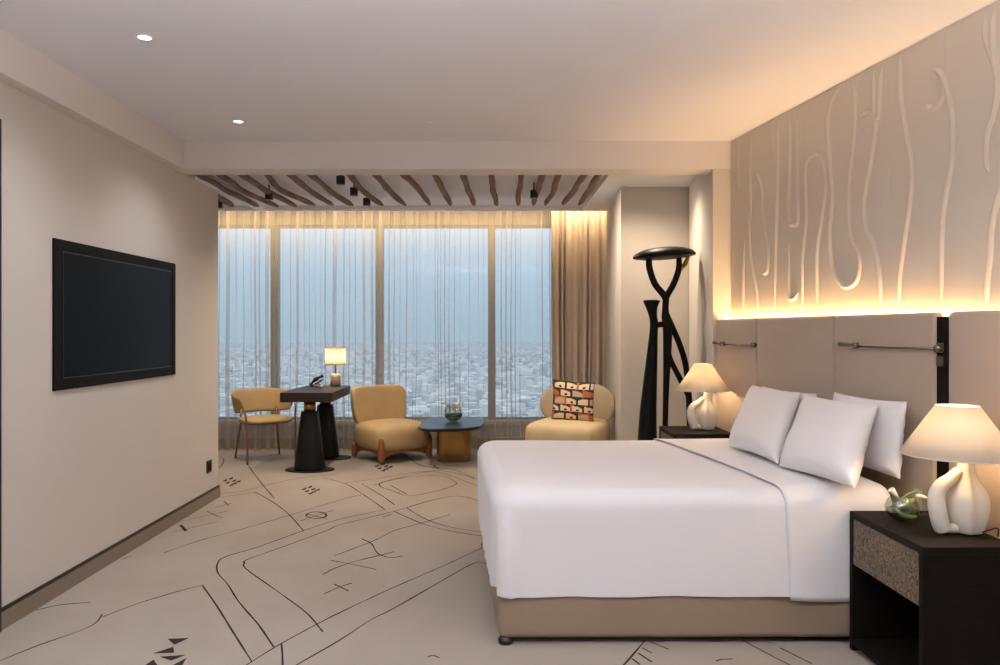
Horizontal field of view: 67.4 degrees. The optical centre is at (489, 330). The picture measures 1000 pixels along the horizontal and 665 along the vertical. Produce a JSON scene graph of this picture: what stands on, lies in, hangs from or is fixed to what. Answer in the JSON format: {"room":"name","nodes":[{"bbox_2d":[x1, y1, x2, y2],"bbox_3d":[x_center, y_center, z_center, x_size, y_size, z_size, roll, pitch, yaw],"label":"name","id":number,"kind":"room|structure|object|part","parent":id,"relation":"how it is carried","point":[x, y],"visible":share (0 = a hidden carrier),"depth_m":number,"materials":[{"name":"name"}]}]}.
{"room":"hotel room","nodes":[
{"label":"hotel room","id":0,"kind":"room"},
{"bbox_2d":[0,81,217,606],"bbox_3d":[-2.452,0.013,2.310,0.250,2.813,8.220,0,0,0],"label":"wall","id":1,"kind":"structure","parent":0,"point":[85,469],"depth_m":4.37,"materials":[{"name":"paint"}]},
{"bbox_2d":[0,119,1,631],"bbox_3d":[-2.317,0.210,3.497,0.020,2.420,0.093,0,0,0],"label":"trim","id":2,"kind":"structure","parent":1,"relation":"attached to","point":[0,119],"depth_m":3.54,"materials":[{"name":"black"}]},
{"bbox_2d":[0,28,182,168],"bbox_3d":[-2.287,-1.292,1.850,0.079,0.203,7.300,0,0,0],"label":"ceiling beam","id":3,"kind":"structure","parent":1,"relation":"attached to","point":[24,68],"depth_m":4.14,"materials":[{"name":"paint"}]},
{"bbox_2d":[2,487,219,629],"bbox_3d":[-2.440,1.377,2.316,0.254,0.085,8.232,0,0,0],"label":"baseboard","id":4,"kind":"structure","parent":1,"relation":"attached to","point":[40,598],"depth_m":4.40,"materials":[{"name":"brown wood"}]},
{"bbox_2d":[2,485,219,611],"bbox_3d":[-2.322,1.327,2.313,0.010,0.017,8.226,0,0,0],"label":"trim","id":5,"kind":"structure","parent":1,"relation":"attached to","point":[72,569],"depth_m":4.40,"materials":[{"name":"black"}]},
{"bbox_2d":[52,238,175,390],"bbox_3d":[-2.321,-0.087,4.754,0.011,0.815,1.538,0,0,0],"label":"television","id":6,"kind":"object","parent":1,"relation":"attached to","point":[114,312],"visible":1,"depth_m":4.57,"materials":[{"name":"black plastic"}]},
{"bbox_2d":[206,459,211,473],"bbox_3d":[-2.321,1.120,6.200,0.011,0.100,0.100,0,0,0],"label":"wall outlet","id":7,"kind":"object","parent":1,"relation":"attached to","point":[208,463],"visible":1,"depth_m":6.19,"materials":[{"name":"black plastic"}]},
{"bbox_2d":[218,211,550,437],"bbox_3d":[-1.150,-0.180,9.165,6.300,3.200,0.270,0,0,0],"label":"wall window","id":8,"kind":"structure","parent":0,"point":[226,428],"depth_m":9.08,"materials":[{"name":"beige"}]},
{"bbox_2d":[218,225,269,419],"bbox_3d":[-3.330,-0.102,9.125,1.350,2.365,0.110,0,0,0],"label":"window","id":9,"kind":"structure","parent":8,"relation":"attached to","point":[219,226],"depth_m":9.10,"materials":[{"name":"grey"}]},
{"bbox_2d":[270,225,374,419],"bbox_3d":[-2.020,-0.102,9.125,1.270,2.365,0.110,0,0,0],"label":"window","id":10,"kind":"structure","parent":8,"relation":"attached to","point":[274,229],"depth_m":9.07,"materials":[{"name":"grey"}]},
{"bbox_2d":[218,438,524,448],"bbox_3d":[-1.450,1.355,9.065,5.700,0.130,0.030,0,0,0],"label":"baseboard","id":11,"kind":"structure","parent":8,"relation":"attached to","point":[223,443],"depth_m":9.05,"materials":[{"name":"brown"}]},
{"bbox_2d":[375,225,487,419],"bbox_3d":[-0.705,-0.102,9.125,1.360,2.365,0.110,0,0,0],"label":"window","id":12,"kind":"structure","parent":8,"relation":"attached to","point":[379,229],"depth_m":9.07,"materials":[{"name":"grey"}]},
{"bbox_2d":[488,225,550,419],"bbox_3d":[0.645,-0.102,9.125,1.340,2.365,0.110,0,0,0],"label":"window","id":13,"kind":"structure","parent":8,"relation":"attached to","point":[491,228],"depth_m":9.07,"materials":[{"name":"grey"}]},
{"bbox_2d":[0,449,875,664],"bbox_3d":[-0.450,1.494,3.675,7.700,0.151,11.150,0,0,0],"label":"floor","id":14,"kind":"structure","parent":0,"point":[362,561],"depth_m":4.04,"materials":[{"name":"carpet"}]},
{"bbox_2d":[231,388,296,464],"bbox_3d":[-2.525,1.038,8.344,0.675,0.765,0.647,0,0,-34],"label":"desk chair","id":15,"kind":"object","parent":14,"relation":"on","point":[248,399],"visible":0.94,"depth_m":8.46,"materials":[{"name":"yellow fabric"}]},
{"bbox_3d":[-2.806,1.139,8.366,0.091,0.561,0.033,0,0,11],"label":"leg","id":16,"kind":"part","parent":15,"relation":"part of","materials":[{"name":"brown metal"}]},
{"bbox_3d":[-2.659,1.065,8.027,0.037,0.709,0.278,0,0,-44],"label":"leg","id":17,"kind":"part","parent":15,"relation":"part of","materials":[{"name":"brown metal"}]},
{"bbox_3d":[-2.567,0.787,8.408,0.675,0.265,0.493,0,0,-34],"label":"backrest","id":18,"kind":"part","parent":15,"relation":"part of","materials":[{"name":"yellow fabric"}]},
{"bbox_3d":[-2.495,1.000,8.300,0.490,0.020,0.490,0,0,-34],"label":"seat frame","id":19,"kind":"part","parent":15,"relation":"part of","materials":[{"name":"brown metal"}]},
{"bbox_3d":[-2.481,0.970,8.297,0.543,0.070,0.519,0,0,-34],"label":"seat","id":20,"kind":"part","parent":15,"relation":"part of","materials":[{"name":"yellow fabric"}]},
{"bbox_3d":[-2.439,1.140,8.613,0.032,0.561,0.092,0,0,11],"label":"leg","id":21,"kind":"part","parent":15,"relation":"part of","materials":[{"name":"brown metal"}]},
{"bbox_3d":[-2.180,1.064,8.350,0.036,0.710,0.278,0,0,-24],"label":"leg","id":22,"kind":"part","parent":15,"relation":"part of","materials":[{"name":"brown metal"}]},
{"bbox_2d":[280,385,350,472],"bbox_3d":[-1.826,1.018,8.020,0.552,0.800,1.060,0,0,0],"label":"desk","id":23,"kind":"object","parent":14,"relation":"on","point":[317,443],"visible":0.99,"depth_m":7.59,"materials":[{"name":"brown wood"}]},
{"bbox_3d":[-1.840,1.413,7.660,0.500,0.012,0.340,0,0,0],"label":"plate","id":24,"kind":"part","parent":23,"relation":"part of","materials":[{"name":"black metal"}]},
{"bbox_2d":[309,374,323,386],"bbox_3d":[-1.941,0.549,8.380,0.168,0.140,0.100,0,0,0],"label":"telephone","id":25,"kind":"object","parent":23,"relation":"on","point":[317,378],"visible":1,"depth_m":8.36,"materials":[{"name":"black plastic"}]},
{"bbox_2d":[325,347,345,385],"bbox_3d":[-1.735,0.401,8.420,0.232,0.431,0.232,0,0,0],"label":"desk lamp","id":26,"kind":"object","parent":23,"relation":"on","point":[335,356],"visible":1,"depth_m":8.34,"materials":[{"name":"fabric"}]},
{"bbox_3d":[-1.735,0.281,8.420,0.230,0.185,0.230,0,0,0],"label":"lamp shade","id":27,"kind":"part","parent":26,"relation":"part of","materials":[{"name":"fabric"}]},
{"bbox_3d":[-1.800,1.413,8.380,0.500,0.012,0.340,0,0,0],"label":"plate","id":28,"kind":"part","parent":23,"relation":"part of","materials":[{"name":"black metal"}]},
{"bbox_2d":[350,384,431,464],"bbox_3d":[-1.118,1.021,8.403,0.715,0.793,0.773,0,0,-38],"label":"armchair","id":29,"kind":"object","parent":14,"relation":"on","point":[379,411],"visible":0.98,"depth_m":8.30,"materials":[{"name":"yellow fabric"}]},
{"bbox_3d":[-1.523,1.335,8.432,0.062,0.165,0.062,0,0,-38],"label":"leg","id":30,"kind":"part","parent":29,"relation":"part of","materials":[{"name":"brown wood"}]},
{"bbox_3d":[-1.318,1.310,8.210,0.034,0.099,0.529,0,0,-38],"label":"rail","id":31,"kind":"part","parent":29,"relation":"part of","materials":[{"name":"brown wood"}]},
{"bbox_3d":[-1.295,0.835,8.630,0.686,0.421,0.196,0,0,-38],"label":"backrest","id":32,"kind":"part","parent":29,"relation":"part of","materials":[{"name":"yellow fabric"}]},
{"bbox_3d":[-1.152,1.277,7.957,0.062,0.280,0.062,0,0,-38],"label":"leg","id":33,"kind":"part","parent":29,"relation":"part of","materials":[{"name":"brown wood"}]},
{"bbox_3d":[-1.094,1.149,8.372,0.715,0.315,0.696,0,0,-38],"label":"seat","id":34,"kind":"part","parent":29,"relation":"part of","materials":[{"name":"yellow fabric"}]},
{"bbox_3d":[-0.930,1.310,8.162,0.529,0.099,0.034,0,0,-38],"label":"rail","id":35,"kind":"part","parent":29,"relation":"part of","materials":[{"name":"brown wood"}]},
{"bbox_3d":[-0.677,1.277,8.328,0.062,0.280,0.062,0,0,-38],"label":"leg","id":36,"kind":"part","parent":29,"relation":"part of","materials":[{"name":"brown wood"}]},
{"bbox_2d":[418,416,484,461],"bbox_3d":[-0.407,1.209,8.231,0.692,0.418,1.124,0,0,0],"label":"coffee table","id":37,"kind":"object","parent":14,"relation":"on","point":[453,433],"visible":0.99,"depth_m":8.10,"materials":[{"name":"black paint"}]},
{"bbox_2d":[440,401,461,416],"bbox_3d":[-0.406,0.882,8.301,0.214,0.236,0.216,0,0,-38],"label":"glass vase","id":38,"kind":"object","parent":37,"relation":"on","point":[445,403],"visible":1,"depth_m":8.30,"materials":[{"name":"glass"}]},
{"bbox_2d":[525,384,614,440],"bbox_3d":[0.801,0.981,7.525,0.799,0.872,0.880,0,0,23],"label":"armchair","id":39,"kind":"object","parent":14,"relation":"on","point":[547,428],"visible":0.31,"depth_m":7.29,"materials":[{"name":"beige fabric"}]},
{"bbox_3d":[0.786,1.082,7.490,0.712,0.414,0.802,0,0,23],"label":"seat","id":40,"kind":"part","parent":39,"relation":"part of","materials":[{"name":"beige fabric"}]},
{"bbox_2d":[551,379,594,421],"bbox_3d":[0.825,0.693,7.441,0.423,0.420,0.172,0,0,17],"label":"cushion","id":41,"kind":"object","parent":39,"relation":"on","point":[571,400],"visible":1,"depth_m":7.39,"materials":[{"name":"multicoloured fabric"}]},
{"bbox_3d":[0.931,0.770,7.832,0.799,0.450,0.212,0,0,23],"label":"backrest","id":42,"kind":"part","parent":39,"relation":"part of","materials":[{"name":"beige fabric"}]},
{"bbox_2d":[633,246,695,439],"bbox_3d":[1.459,0.365,6.250,0.528,2.134,0.391,0,0,0],"label":"tree sculpture","id":43,"kind":"object","parent":14,"relation":"on","point":[647,428],"visible":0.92,"depth_m":6.22,"materials":[{"name":"brown metal"}]},
{"bbox_3d":[1.452,-0.647,6.250,0.513,0.110,0.391,0,0,0],"label":"dish","id":44,"kind":"part","parent":43,"relation":"part of","materials":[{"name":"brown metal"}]},
{"bbox_2d":[477,438,892,644],"bbox_3d":[0.865,1.058,4.195,1.896,0.721,1.691,0,0,0],"label":"bed","id":45,"kind":"object","parent":14,"relation":"on","point":[655,537],"visible":0.84,"depth_m":3.38,"materials":[{"name":"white fabric"}]},
{"bbox_2d":[477,440,849,598],"bbox_3d":[0.865,0.955,4.188,1.894,0.490,1.674,0,0,0],"label":"duvet","id":46,"kind":"object","parent":45,"relation":"on","point":[559,519],"depth_m":3.38,"materials":[{"name":"white fabric"}]},
{"bbox_2d":[729,385,799,463],"bbox_3d":[1.580,0.518,4.338,0.326,0.345,0.960,0,0,-5],"label":"pillow","id":47,"kind":"object","parent":45,"relation":"on","point":[764,420],"visible":0.97,"depth_m":4.19,"materials":[{"name":"white fabric"}]},
{"bbox_2d":[762,386,816,416],"bbox_3d":[1.746,0.513,4.410,0.112,0.337,0.588,0,0,-11],"label":"pillow","id":48,"kind":"object","parent":45,"relation":"on","point":[802,395],"visible":0.09,"depth_m":4.22,"materials":[{"name":"white fabric"}]},
{"bbox_2d":[779,395,877,488],"bbox_3d":[1.650,0.521,3.678,0.345,0.342,0.838,0,0,-11],"label":"pillow","id":49,"kind":"object","parent":45,"relation":"on","point":[828,439],"visible":1,"depth_m":3.55,"materials":[{"name":"white fabric"}]},
{"bbox_2d":[833,392,906,478],"bbox_3d":[1.856,0.503,3.724,0.117,0.357,0.562,0,0,-10],"label":"pillow","id":50,"kind":"object","parent":45,"relation":"on","point":[882,454],"visible":0.54,"depth_m":3.52,"materials":[{"name":"white fabric"}]},
{"bbox_2d":[659,426,729,438],"bbox_3d":[1.438,1.056,5.258,0.405,0.726,0.435,0,0,0],"label":"nightstand","id":51,"kind":"object","parent":14,"relation":"on","point":[665,432],"visible":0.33,"depth_m":5.12,"materials":[{"name":"brown wood"}]},
{"bbox_3d":[1.424,0.823,5.258,0.372,0.200,0.375,0,0,0],"label":"drawer","id":52,"kind":"part","parent":51,"relation":"part of","materials":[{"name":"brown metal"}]},
{"bbox_3d":[1.438,1.069,5.054,0.405,0.698,0.028,0,0,0],"label":"panel","id":53,"kind":"part","parent":51,"relation":"part of","materials":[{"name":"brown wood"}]},
{"bbox_2d":[676,363,729,429],"bbox_3d":[1.497,0.462,5.280,0.367,0.461,0.367,0,0,-10],"label":"table lamp","id":54,"kind":"object","parent":51,"relation":"on","point":[703,378],"visible":1,"depth_m":5.22,"materials":[{"name":"beige ceramic"}]},
{"bbox_3d":[1.444,0.577,5.266,0.130,0.229,0.058,0,0,-16],"label":"handle","id":55,"kind":"part","parent":54,"relation":"part of","materials":[{"name":"beige ceramic"}]},
{"bbox_3d":[1.497,0.325,5.280,0.365,0.185,0.365,0,0,0],"label":"lamp shade","id":56,"kind":"part","parent":54,"relation":"part of","materials":[{"name":"fabric"}]},
{"bbox_2d":[850,511,999,664],"bbox_3d":[1.790,1.111,3.072,0.363,0.614,0.570,0,0,0],"label":"nightstand","id":57,"kind":"object","parent":14,"relation":"on","point":[919,595],"visible":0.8,"depth_m":2.88,"materials":[{"name":"brown wood"}]},
{"bbox_3d":[1.790,1.125,3.343,0.363,0.586,0.028,0,0,0],"label":"panel","id":58,"kind":"part","parent":57,"relation":"part of","materials":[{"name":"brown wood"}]},
{"bbox_3d":[1.777,0.934,3.072,0.330,0.200,0.510,0,0,0],"label":"drawer","id":59,"kind":"part","parent":57,"relation":"part of","materials":[{"name":"brown metal"}]},
{"bbox_2d":[853,639,918,664],"bbox_3d":[1.790,1.377,3.072,0.363,0.025,0.514,0,0,0],"label":"shelf","id":60,"kind":"object","parent":57,"relation":"attached to","point":[881,651],"depth_m":3.21,"materials":[{"name":"brown wood"}]},
{"bbox_2d":[888,487,926,518],"bbox_3d":[1.749,0.730,3.148,0.165,0.149,0.132,0,0,32],"label":"plant","id":61,"kind":"object","parent":57,"relation":"on","point":[910,501],"visible":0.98,"depth_m":3.12,"materials":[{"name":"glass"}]},
{"bbox_3d":[1.695,0.681,3.147,0.046,0.051,0.028,0,0,0],"label":"calla flower","id":62,"kind":"part","parent":61,"relation":"part of","materials":[{"name":"white plant"}]},
{"bbox_3d":[1.771,0.715,3.149,0.108,0.080,0.020,0,0,-18],"label":"stem","id":63,"kind":"part","parent":61,"relation":"part of","materials":[{"name":"green plant"}]},
{"bbox_2d":[898,404,999,536],"bbox_3d":[1.870,0.551,3.000,0.415,0.506,0.415,0,0,-10],"label":"table lamp","id":64,"kind":"object","parent":57,"relation":"on","point":[964,435],"depth_m":2.94,"materials":[{"name":"beige ceramic"}]},
{"bbox_3d":[1.810,0.673,2.984,0.147,0.260,0.066,0,0,-16],"label":"handle","id":65,"kind":"part","parent":64,"relation":"part of","materials":[{"name":"beige ceramic"}]},
{"bbox_3d":[1.870,0.398,3.000,0.413,0.196,0.413,0,0,0],"label":"lamp shade","id":66,"kind":"part","parent":64,"relation":"part of","materials":[{"name":"fabric"}]},
{"bbox_3d":[1.948,0.779,2.925,0.018,0.043,0.080,0,0,-21],"label":"lamp cord","id":67,"kind":"part","parent":64,"relation":"part of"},
{"bbox_3d":[1.790,1.125,2.801,0.363,0.586,0.028,0,0,0],"label":"panel","id":68,"kind":"part","parent":57,"relation":"part of","materials":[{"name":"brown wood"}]},
{"bbox_2d":[195,175,696,210],"bbox_3d":[-1.000,-1.450,7.080,6.600,0.200,2.720,0,0,0],"label":"ceiling","id":69,"kind":"structure","parent":0,"point":[602,196],"depth_m":7.47,"materials":[{"name":"paint"}]},
{"bbox_2d":[218,194,222,208],"bbox_3d":[-2.763,-1.323,7.647,0.072,0.145,0.072,0,0,0],"label":"ceiling spotlight","id":70,"kind":"object","parent":69,"relation":"attached to","point":[220,204],"visible":0.33,"depth_m":7.62,"materials":[{"name":"black plastic"}]},
{"bbox_2d":[218,194,233,206],"bbox_3d":[-2.693,-1.324,7.533,0.062,0.062,0.800,0,0,-3],"label":"branch","id":71,"kind":"object","parent":69,"relation":"attached to","point":[222,199],"visible":0.66,"depth_m":7.58,"materials":[{"name":"brown wood"}]},
{"bbox_2d":[195,175,258,206],"bbox_3d":[-2.462,-1.322,6.966,0.088,0.060,1.933,0,0,0],"label":"branch","id":72,"kind":"object","parent":69,"relation":"attached to","point":[205,178],"visible":0.68,"depth_m":7.00,"materials":[{"name":"brown wood"}]},
{"bbox_2d":[216,175,278,206],"bbox_3d":[-2.291,-1.321,6.966,0.120,0.057,1.934,0,0,0],"label":"branch","id":73,"kind":"object","parent":69,"relation":"attached to","point":[234,184],"visible":0.66,"depth_m":7.04,"materials":[{"name":"brown wood"}]},
{"bbox_2d":[237,175,296,206],"bbox_3d":[-2.094,-1.320,6.966,0.087,0.060,1.933,0,0,1],"label":"branch","id":74,"kind":"object","parent":69,"relation":"attached to","point":[249,179],"visible":0.71,"depth_m":7.00,"materials":[{"name":"brown wood"}]},
{"bbox_2d":[265,185,272,200],"bbox_3d":[-2.108,-1.323,7.153,0.072,0.145,0.072,0,0,0],"label":"ceiling spotlight","id":75,"kind":"object","parent":69,"relation":"attached to","point":[267,197],"visible":0.75,"depth_m":7.13,"materials":[{"name":"black plastic"}]},
{"bbox_2d":[264,175,315,205],"bbox_3d":[-1.908,-1.324,6.967,0.160,0.058,1.807,0,0,0],"label":"branch","id":76,"kind":"object","parent":69,"relation":"attached to","point":[270,178],"visible":0.73,"depth_m":7.14,"materials":[{"name":"brown wood"}]},
{"bbox_2d":[286,175,333,205],"bbox_3d":[-1.689,-1.322,6.935,0.076,0.057,1.870,0,0,1],"label":"branch","id":77,"kind":"object","parent":69,"relation":"attached to","point":[294,178],"visible":0.7,"depth_m":6.96,"materials":[{"name":"brown wood"}]},
{"bbox_2d":[307,175,353,205],"bbox_3d":[-1.501,-1.320,6.936,0.084,0.060,1.872,0,0,2],"label":"branch","id":78,"kind":"object","parent":69,"relation":"attached to","point":[315,178],"visible":0.67,"depth_m":7.03,"materials":[{"name":"brown wood"}]},
{"bbox_2d":[336,175,344,185],"bbox_3d":[-1.277,-1.323,6.415,0.072,0.145,0.072,0,0,0],"label":"ceiling spotlight","id":79,"kind":"object","parent":69,"relation":"attached to","point":[340,179],"visible":0.98,"depth_m":6.38,"materials":[{"name":"black plastic"}]},
{"bbox_2d":[350,184,357,196],"bbox_3d":[-1.259,-1.323,6.944,0.072,0.145,0.072,0,0,0],"label":"ceiling spotlight","id":80,"kind":"object","parent":69,"relation":"attached to","point":[353,190],"visible":0.84,"depth_m":6.91,"materials":[{"name":"black plastic"}]},
{"bbox_2d":[347,175,383,205],"bbox_3d":[-1.183,-1.322,6.936,0.093,0.056,1.871,0,0,1],"label":"branch","id":81,"kind":"object","parent":69,"relation":"attached to","point":[353,179],"visible":0.72,"depth_m":7.04,"materials":[{"name":"brown wood"}]},
{"bbox_2d":[363,197,370,205],"bbox_3d":[-1.230,-1.323,7.489,0.072,0.145,0.072,0,0,0],"label":"ceiling spotlight","id":82,"kind":"object","parent":69,"relation":"attached to","point":[366,202],"visible":0.82,"depth_m":7.46,"materials":[{"name":"black plastic"}]},
{"bbox_2d":[372,175,405,205],"bbox_3d":[-0.946,-1.322,6.952,0.077,0.064,1.838,0,0,2],"label":"branch","id":83,"kind":"object","parent":69,"relation":"attached to","point":[385,186],"visible":0.75,"depth_m":6.97,"materials":[{"name":"brown wood"}]},
{"bbox_2d":[400,175,430,205],"bbox_3d":[-0.673,-1.322,6.989,0.071,0.056,1.762,0,0,4],"label":"branch","id":84,"kind":"object","parent":69,"relation":"attached to","point":[410,180],"visible":0.7,"depth_m":6.82,"materials":[{"name":"brown wood"}]},
{"bbox_2d":[432,175,451,205],"bbox_3d":[-0.443,-1.322,6.951,0.061,0.060,1.837,0,0,2],"label":"branch","id":85,"kind":"object","parent":69,"relation":"attached to","point":[438,181],"visible":0.77,"depth_m":6.88,"materials":[{"name":"brown wood"}]},
{"bbox_2d":[460,175,475,205],"bbox_3d":[-0.205,-1.323,6.952,0.064,0.061,1.837,0,0,2],"label":"branch","id":86,"kind":"object","parent":69,"relation":"attached to","point":[464,178],"visible":0.7,"depth_m":6.90,"materials":[{"name":"brown wood"}]},
{"bbox_2d":[489,175,497,205],"bbox_3d":[0.031,-1.321,6.952,0.068,0.062,1.837,0,0,2],"label":"branch","id":87,"kind":"object","parent":69,"relation":"attached to","point":[492,183],"visible":0.7,"depth_m":6.91,"materials":[{"name":"brown wood"}]},
{"bbox_2d":[515,175,524,205],"bbox_3d":[0.276,-1.321,6.952,0.064,0.057,1.836,0,0,1],"label":"branch","id":88,"kind":"object","parent":69,"relation":"attached to","point":[520,177],"visible":0.72,"depth_m":6.92,"materials":[{"name":"brown wood"}]},
{"bbox_2d":[530,183,537,198],"bbox_3d":[0.414,-1.323,7.065,0.072,0.145,0.072,0,0,0],"label":"ceiling spotlight","id":89,"kind":"object","parent":69,"relation":"attached to","point":[533,194],"visible":0.84,"depth_m":7.04,"materials":[{"name":"black plastic"}]},
{"bbox_2d":[531,175,545,205],"bbox_3d":[0.446,-1.321,6.951,0.060,0.058,1.836,0,0,0],"label":"branch","id":90,"kind":"object","parent":69,"relation":"attached to","point":[541,178],"visible":0.6,"depth_m":6.74,"materials":[{"name":"brown wood"}]},
{"bbox_2d":[544,175,561,205],"bbox_3d":[0.590,-1.322,6.951,0.076,0.058,1.836,0,0,0],"label":"branch","id":91,"kind":"object","parent":69,"relation":"attached to","point":[557,178],"visible":0.77,"depth_m":6.88,"materials":[{"name":"brown wood"}]},
{"bbox_2d":[561,175,587,204],"bbox_3d":[0.787,-1.321,6.945,0.068,0.060,1.726,0,0,-1],"label":"branch","id":92,"kind":"object","parent":69,"relation":"attached to","point":[581,178],"visible":0.73,"depth_m":6.91,"materials":[{"name":"brown wood"}]},
{"bbox_2d":[578,175,600,205],"bbox_3d":[0.927,-1.323,6.936,0.060,0.057,1.805,0,0,1],"label":"branch","id":93,"kind":"object","parent":69,"relation":"attached to","point":[595,178],"visible":0.75,"depth_m":6.90,"materials":[{"name":"brown wood"}]},
{"bbox_2d":[0,0,997,140],"bbox_3d":[0.411,-1.468,1.825,5.977,0.150,7.550,0,0,0],"label":"ceiling","id":94,"kind":"structure","parent":0,"point":[291,70],"depth_m":3.86,"materials":[{"name":"paint"}]},
{"bbox_2d":[135,34,153,40],"bbox_3d":[-1.635,-1.390,3.550,0.080,0.006,0.080,0,0,0],"label":"recessed light","id":95,"kind":"object","parent":94,"relation":"in","point":[146,37],"visible":1,"depth_m":3.55,"materials":[{"name":"paint"}]},
{"bbox_2d":[232,119,244,122],"bbox_3d":[-1.670,-1.390,4.975,0.080,0.006,0.080,0,0,0],"label":"recessed light","id":96,"kind":"object","parent":94,"relation":"in","point":[235,120],"visible":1,"depth_m":4.97,"materials":[{"name":"paint"}]},
{"bbox_2d":[606,187,688,440],"bbox_3d":[1.764,-0.180,8.115,1.072,3.200,2.170,0,0,0],"label":"wall column","id":97,"kind":"structure","parent":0,"point":[638,219],"depth_m":7.03,"materials":[{"name":"paint"}]},
{"bbox_2d":[551,211,605,387],"bbox_3d":[1.058,-0.107,8.718,0.694,3.025,0.121,0,0,0],"label":"drape","id":98,"kind":"object","parent":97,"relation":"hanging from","point":[578,238],"visible":0.59,"depth_m":8.72,"materials":[{"name":"beige fabric"}]},
{"bbox_2d":[689,169,730,426],"bbox_3d":[1.845,0.115,6.305,0.414,2.610,1.661,0,0,18],"label":"wall","id":99,"kind":"structure","parent":0,"point":[710,207],"depth_m":5.68,"materials":[{"name":"paint"}]},
{"bbox_2d":[731,0,999,318],"bbox_3d":[2.437,0.006,1.899,0.210,2.828,7.526,0,0,-9],"label":"wall","id":100,"kind":"structure","parent":0,"point":[878,192],"depth_m":3.88,"materials":[{"name":"beige paint"}]},
{"bbox_2d":[174,141,730,174],"bbox_3d":[-0.389,-1.291,5.610,4.377,0.202,0.220,0,0,0],"label":"ceiling beam","id":101,"kind":"structure","parent":100,"relation":"attached to","point":[199,157],"depth_m":5.50,"materials":[{"name":"paint"}]},
{"bbox_2d":[689,175,707,202],"bbox_3d":[1.872,-1.290,6.423,0.411,0.201,1.428,0,0,19],"label":"trim","id":102,"kind":"structure","parent":100,"relation":"attached to","point":[699,180],"depth_m":6.56,"materials":[{"name":"paint"}]},
{"bbox_2d":[717,310,999,538],"bbox_3d":[1.982,0.667,3.744,0.062,1.505,3.532,0,0,-10],"label":"headboard","id":103,"kind":"object","parent":100,"relation":"attached to","point":[791,354],"visible":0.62,"depth_m":3.70,"materials":[{"name":"fabric"}]},
{"bbox_2d":[712,341,756,347],"bbox_3d":[1.677,0.090,5.167,0.043,0.039,0.507,0,0,-16],"label":"light","id":104,"kind":"object","parent":103,"relation":"attached to","point":[721,343],"visible":1,"depth_m":5.15,"materials":[{"name":"silver metal"}]},
{"bbox_3d":[1.688,0.095,5.131,0.014,0.013,0.397,0,0,-13],"label":"arm","id":105,"kind":"part","parent":104,"relation":"part of","materials":[{"name":"silver metal"}]},
{"bbox_3d":[1.724,0.667,5.207,0.055,1.505,0.561,0,0,-10],"label":"panel","id":106,"kind":"part","parent":103,"relation":"part of","materials":[{"name":"leather"}]},
{"bbox_3d":[1.844,0.667,4.536,0.055,1.505,0.796,0,0,-10],"label":"panel","id":107,"kind":"part","parent":103,"relation":"part of","materials":[{"name":"leather"}]},
{"bbox_3d":[1.980,0.667,3.775,0.055,1.505,0.745,0,0,-10],"label":"panel","id":108,"kind":"part","parent":103,"relation":"part of","materials":[{"name":"leather"}]},
{"bbox_2d":[838,342,941,351],"bbox_3d":[1.939,0.076,3.678,0.043,0.039,0.666,0,0,-13],"label":"light","id":109,"kind":"object","parent":103,"relation":"attached to","point":[855,345],"visible":1,"depth_m":3.69,"materials":[{"name":"silver metal"}]},
{"bbox_3d":[1.953,0.080,3.642,0.014,0.013,0.557,0,0,-12],"label":"arm","id":110,"kind":"part","parent":109,"relation":"part of","materials":[{"name":"silver metal"}]},
{"bbox_2d":[936,356,945,365],"bbox_3d":[2.026,0.135,3.369,0.016,0.044,0.040,0,0,-10],"label":"switch plate","id":111,"kind":"object","parent":103,"relation":"attached to","point":[940,360],"depth_m":3.36,"materials":[{"name":"silver metal"}]},
{"bbox_2d":[936,343,945,352],"bbox_3d":[2.026,0.075,3.369,0.016,0.044,0.040,0,0,-10],"label":"switch plate","id":112,"kind":"object","parent":103,"relation":"attached to","point":[943,345],"depth_m":3.35,"materials":[{"name":"silver metal"}]},
{"bbox_3d":[2.176,0.667,2.672,0.055,1.505,1.353,0,0,-10],"label":"panel","id":113,"kind":"part","parent":103,"relation":"part of","materials":[{"name":"leather"}]},
{"label":"outside","id":114,"kind":"structure","parent":0,"visible":0},
{"bbox_2d":[218,342,551,416],"bbox_3d":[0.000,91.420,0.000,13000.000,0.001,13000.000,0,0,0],"label":"city view","id":115,"kind":"structure","parent":114,"point":[247,348],"depth_m":2689.02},
{"bbox_2d":[218,349,551,416],"bbox_3d":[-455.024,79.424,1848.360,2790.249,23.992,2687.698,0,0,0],"label":"city buildings","id":116,"kind":"structure","parent":115,"relation":"on","point":[511,405],"depth_m":1296.52}
]}

